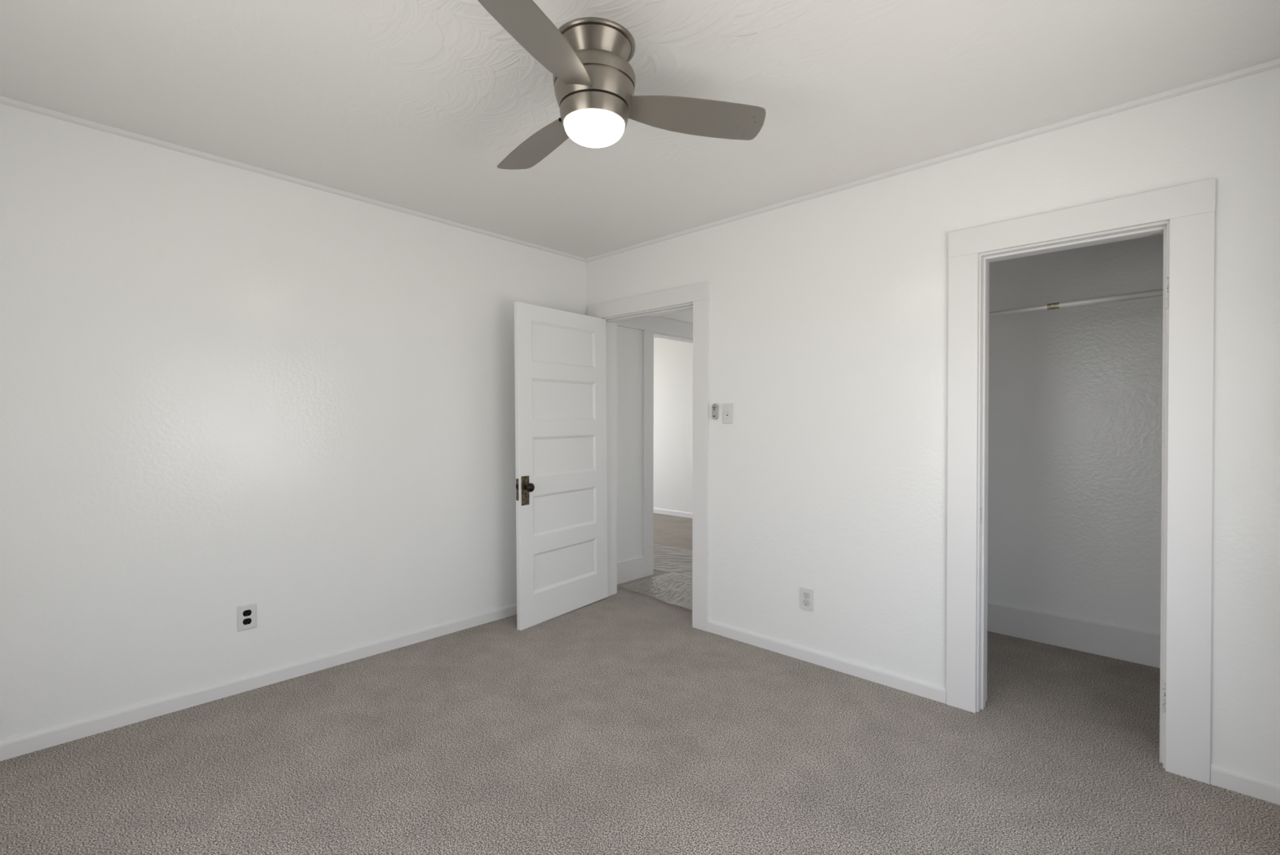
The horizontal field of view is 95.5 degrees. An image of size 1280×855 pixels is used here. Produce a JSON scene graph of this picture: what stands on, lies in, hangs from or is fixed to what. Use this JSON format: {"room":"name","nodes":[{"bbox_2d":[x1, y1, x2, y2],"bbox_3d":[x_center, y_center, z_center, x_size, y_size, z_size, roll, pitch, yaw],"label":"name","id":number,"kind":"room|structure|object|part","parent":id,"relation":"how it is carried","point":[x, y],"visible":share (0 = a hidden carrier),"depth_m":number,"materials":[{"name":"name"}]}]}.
{"room":"empty bedroom","nodes":[
{"label":"empty bedroom","id":0,"kind":"room"},
{"bbox_2d":[0,103,693,740],"bbox_3d":[-0.574,-0.003,4.162,0.150,2.440,6.860,0,1,43],"label":"wall","id":1,"kind":"structure","parent":0,"point":[224,388],"depth_m":2.67,"materials":[{"name":"white paint"}]},
{"bbox_2d":[237,603,256,631],"bbox_3d":[-1.832,0.883,2.712,0.008,0.114,0.074,0,1,43],"label":"electrical outlet","id":2,"kind":"object","parent":1,"relation":"attached to","point":[246,614],"visible":1,"depth_m":2.71,"materials":[{"name":"white plastic"}]},
{"bbox_2d":[242,609,251,616],"bbox_3d":[-1.831,0.864,2.711,0.004,0.028,0.034,0,1,43],"label":"receptacle","id":3,"kind":"object","parent":2,"relation":"attached to","point":[245,612],"depth_m":2.71,"materials":[{"name":"black plastic"}]},
{"bbox_2d":[243,617,251,624],"bbox_3d":[-1.831,0.903,2.711,0.004,0.028,0.034,0,1,43],"label":"receptacle","id":4,"kind":"object","parent":2,"relation":"attached to","point":[246,620],"depth_m":2.71,"materials":[{"name":"black plastic"}]},
{"bbox_2d":[0,602,516,760],"bbox_3d":[-1.587,1.188,2.971,0.015,0.070,3.488,0,1,43],"label":"baseboard","id":5,"kind":"structure","parent":1,"relation":"attached to","point":[15,746],"depth_m":2.64,"materials":[{"name":"white paint"}]},
{"bbox_2d":[0,95,586,262],"bbox_3d":[-1.577,-1.207,2.958,0.020,0.020,3.500,0,1,43],"label":"trim","id":6,"kind":"structure","parent":1,"relation":"attached to","point":[7,101],"depth_m":2.69,"materials":[{"name":"white paint"}]},
{"bbox_2d":[617,555,644,584],"bbox_3d":[-0.132,1.129,4.565,0.018,0.172,0.460,0,1,43],"label":"baseboard","id":7,"kind":"structure","parent":1,"relation":"attached to","point":[633,568],"depth_m":4.61,"materials":[{"name":"white paint"}]},
{"bbox_2d":[617,315,693,576],"bbox_3d":[0.312,0.147,5.115,0.142,2.130,1.878,0,1,43],"label":"trim","id":8,"kind":"structure","parent":1,"relation":"attached to","point":[652,326],"depth_m":4.76,"materials":[{"name":"white paint"}]},
{"bbox_3d":[0.066,0.212,4.767,0.020,2.004,0.113,0,1,43],"label":"casing","id":9,"kind":"part","parent":8,"relation":"part of","materials":[{"name":"white paint"}]},
{"bbox_3d":[0.357,-0.854,5.068,0.022,0.126,1.878,0,1,43],"label":"head casing","id":10,"kind":"part","parent":8,"relation":"part of","materials":[{"name":"white paint"}]},
{"bbox_2d":[0,512,1279,854],"bbox_3d":[-0.736,1.265,4.402,7.940,0.100,6.980,0,1,43],"label":"floor","id":11,"kind":"structure","parent":0,"point":[614,724],"depth_m":2.16,"materials":[{"name":"grey carpet"}]},
{"bbox_2d":[0,0,1279,337],"bbox_3d":[-0.732,-1.275,4.386,7.940,0.100,6.980,0,1,43],"label":"ceiling","id":12,"kind":"structure","parent":0,"point":[417,105],"depth_m":2.03,"materials":[{"name":"white paint"}]},
{"bbox_2d":[477,0,765,169],"bbox_3d":[-0.227,-1.056,1.882,0.937,0.302,1.004,0,1,43],"label":"ceiling fan","id":13,"kind":"object","parent":12,"relation":"hanging from","point":[588,59],"visible":1,"depth_m":1.77,"materials":[{"name":"silver metal"}]},
{"bbox_3d":[-0.362,-1.015,2.092,0.156,0.018,0.452,-17,11,-36],"label":"blade","id":14,"kind":"part","parent":13,"relation":"part of","materials":[{"name":"silver metal"}]},
{"bbox_3d":[-0.254,-1.011,1.523,0.156,0.018,0.452,15,6,22],"label":"blade","id":15,"kind":"part","parent":13,"relation":"part of","materials":[{"name":"silver metal"}]},
{"bbox_2d":[564,109,624,147],"bbox_3d":[-0.144,-0.931,1.840,0.190,0.054,0.190,0,1,43],"label":"diffuser","id":16,"kind":"object","parent":13,"relation":"attached to","point":[591,128],"depth_m":1.79,"materials":[{"name":"white glass"}]},
{"bbox_3d":[0.185,-1.013,1.901,0.452,0.018,0.156,0,-13,-8],"label":"blade","id":17,"kind":"part","parent":13,"relation":"part of","materials":[{"name":"silver metal"}]},
{"bbox_2d":[653,337,693,512],"bbox_3d":[0.845,-0.023,7.615,5.600,2.440,0.120,0,1,43],"label":"wall","id":18,"kind":"structure","parent":0,"point":[673,464],"depth_m":7.90,"materials":[{"name":"white paint"}]},
{"bbox_2d":[653,507,692,518],"bbox_3d":[0.231,1.157,8.104,4.050,0.070,0.015,0,1,43],"label":"baseboard","id":19,"kind":"structure","parent":18,"relation":"attached to","point":[687,514],"depth_m":7.89,"materials":[{"name":"white paint"}]},
{"bbox_2d":[586,66,1279,782],"bbox_3d":[-0.550,-0.005,4.503,7.820,2.440,0.150,0,1,43],"label":"wall","id":20,"kind":"structure","parent":0,"point":[828,313],"depth_m":2.73,"materials":[{"name":"white paint"}]},
{"bbox_2d":[514,301,607,630],"bbox_3d":[-0.470,0.229,3.798,0.098,1.976,0.820,0,1,37],"label":"door","id":21,"kind":"structure","parent":20,"relation":"in","point":[560,364],"depth_m":3.76,"materials":[{"name":"white paint"}]},
{"bbox_3d":[-0.694,0.382,3.522,0.004,0.176,0.061,0,1,37],"label":"knob plate","id":22,"kind":"part","parent":21,"relation":"part of","materials":[{"name":"brown metal"}]},
{"bbox_3d":[-0.667,0.361,3.505,0.060,0.055,0.055,0,1,37],"label":"knob","id":23,"kind":"part","parent":21,"relation":"part of","materials":[{"name":"black metal"}]},
{"bbox_2d":[587,281,709,631],"bbox_3d":[0.079,0.172,3.914,1.067,2.096,0.194,0,1,43],"label":"trim","id":24,"kind":"structure","parent":20,"relation":"attached to","point":[695,297],"depth_m":3.55,"materials":[{"name":"white paint"}]},
{"bbox_3d":[-0.209,0.222,4.301,0.099,1.990,0.020,0,1,43],"label":"hall casing","id":25,"kind":"part","parent":24,"relation":"part of","materials":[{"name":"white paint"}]},
{"bbox_3d":[0.022,-0.823,3.845,1.067,0.106,0.022,0,1,43],"label":"head casing","id":26,"kind":"part","parent":24,"relation":"part of","materials":[{"name":"white paint"}]},
{"bbox_3d":[0.369,0.228,3.527,0.110,1.990,0.020,0,1,43],"label":"casing","id":27,"kind":"part","parent":24,"relation":"part of","materials":[{"name":"white paint"}]},
{"bbox_2d":[711,403,719,419],"bbox_3d":[0.446,-0.095,3.451,0.046,0.095,0.022,0,1,43],"label":"remote","id":28,"kind":"object","parent":20,"relation":"attached to","point":[715,411],"visible":1,"depth_m":3.44,"materials":[{"name":"white plastic"}]},
{"bbox_2d":[722,403,733,423],"bbox_3d":[0.507,-0.081,3.394,0.069,0.118,0.022,0,1,43],"label":"light switch","id":29,"kind":"object","parent":20,"relation":"attached to","point":[727,408],"visible":1,"depth_m":3.40,"materials":[{"name":"white plastic"}]},
{"bbox_2d":[800,586,813,611],"bbox_3d":[0.876,0.903,3.063,0.074,0.114,0.008,0,1,43],"label":"electrical outlet","id":30,"kind":"object","parent":20,"relation":"attached to","point":[806,594],"visible":1,"depth_m":3.06,"materials":[{"name":"white plastic"}]},
{"bbox_2d":[803,599,809,605],"bbox_3d":[0.875,0.923,3.062,0.036,0.030,0.005,0,1,43],"label":"receptacle","id":31,"kind":"object","parent":30,"relation":"attached to","point":[806,602],"depth_m":3.06,"materials":[{"name":"grey plastic"}]},
{"bbox_2d":[803,591,809,598],"bbox_3d":[0.875,0.884,3.062,0.036,0.030,0.005,0,1,43],"label":"receptacle","id":32,"kind":"object","parent":30,"relation":"attached to","point":[806,594],"depth_m":3.06,"materials":[{"name":"grey plastic"}]},
{"bbox_2d":[706,619,946,703],"bbox_3d":[0.889,1.193,3.047,1.316,0.068,0.015,0,1,43],"label":"baseboard","id":33,"kind":"structure","parent":20,"relation":"attached to","point":[931,691],"depth_m":2.95,"materials":[{"name":"white paint"}]},
{"bbox_2d":[586,58,1279,262],"bbox_3d":[0.883,-1.203,3.038,3.500,0.020,0.020,0,1,43],"label":"trim","id":34,"kind":"structure","parent":20,"relation":"attached to","point":[1272,64],"depth_m":2.45,"materials":[{"name":"white paint"}]},
{"bbox_2d":[946,177,1215,783],"bbox_3d":[1.727,0.187,2.355,0.841,2.092,0.172,0,1,43],"label":"trim","id":35,"kind":"structure","parent":20,"relation":"attached to","point":[1184,214],"depth_m":2.10,"materials":[{"name":"white paint"}]},
{"bbox_3d":[1.413,0.241,2.549,0.116,1.980,0.020,0,1,43],"label":"casing","id":36,"kind":"part","parent":35,"relation":"part of","materials":[{"name":"white paint"}]},
{"bbox_3d":[1.478,0.382,2.526,0.003,0.070,0.026,0,1,43],"label":"strike plate","id":37,"kind":"part","parent":35,"relation":"part of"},
{"bbox_3d":[1.678,-0.803,2.294,0.841,0.112,0.022,0,1,43],"label":"head casing","id":38,"kind":"part","parent":35,"relation":"part of","materials":[{"name":"white paint"}]},
{"bbox_3d":[1.941,0.246,2.054,0.114,1.980,0.020,0,1,43],"label":"casing","id":39,"kind":"part","parent":35,"relation":"part of","materials":[{"name":"white paint"}]},
{"bbox_2d":[1209,762,1279,804],"bbox_3d":[2.070,1.203,1.941,0.240,0.068,0.015,0,1,43],"label":"baseboard","id":40,"kind":"structure","parent":20,"relation":"attached to","point":[1259,787],"depth_m":1.96,"materials":[{"name":"white paint"}]},
{"bbox_2d":[987,234,1163,633],"bbox_3d":[2.441,0.008,3.270,1.770,2.440,0.100,0,1,43],"label":"wall","id":41,"kind":"structure","parent":0,"point":[1075,393],"depth_m":3.22,"materials":[{"name":"white paint"}]},
{"bbox_2d":[986,601,1159,667],"bbox_3d":[2.391,1.143,3.242,1.550,0.172,0.018,0,1,43],"label":"baseboard","id":42,"kind":"structure","parent":41,"relation":"attached to","point":[1125,643],"depth_m":3.21,"materials":[{"name":"white paint"}]},
{"bbox_3d":[1.448,0.005,3.432,0.100,2.440,1.020,0,1,43],"label":"wall","id":43,"kind":"structure","parent":0,"visible":0},
{"bbox_2d":[989,288,1163,316],"bbox_3d":[2.010,-0.588,2.821,1.548,0.084,0.056,0,1,43],"label":"closet rod","id":44,"kind":"object","parent":43,"relation":"attached to","point":[1159,292],"visible":0.52,"depth_m":2.73,"materials":[{"name":"white metal"}]}
]}

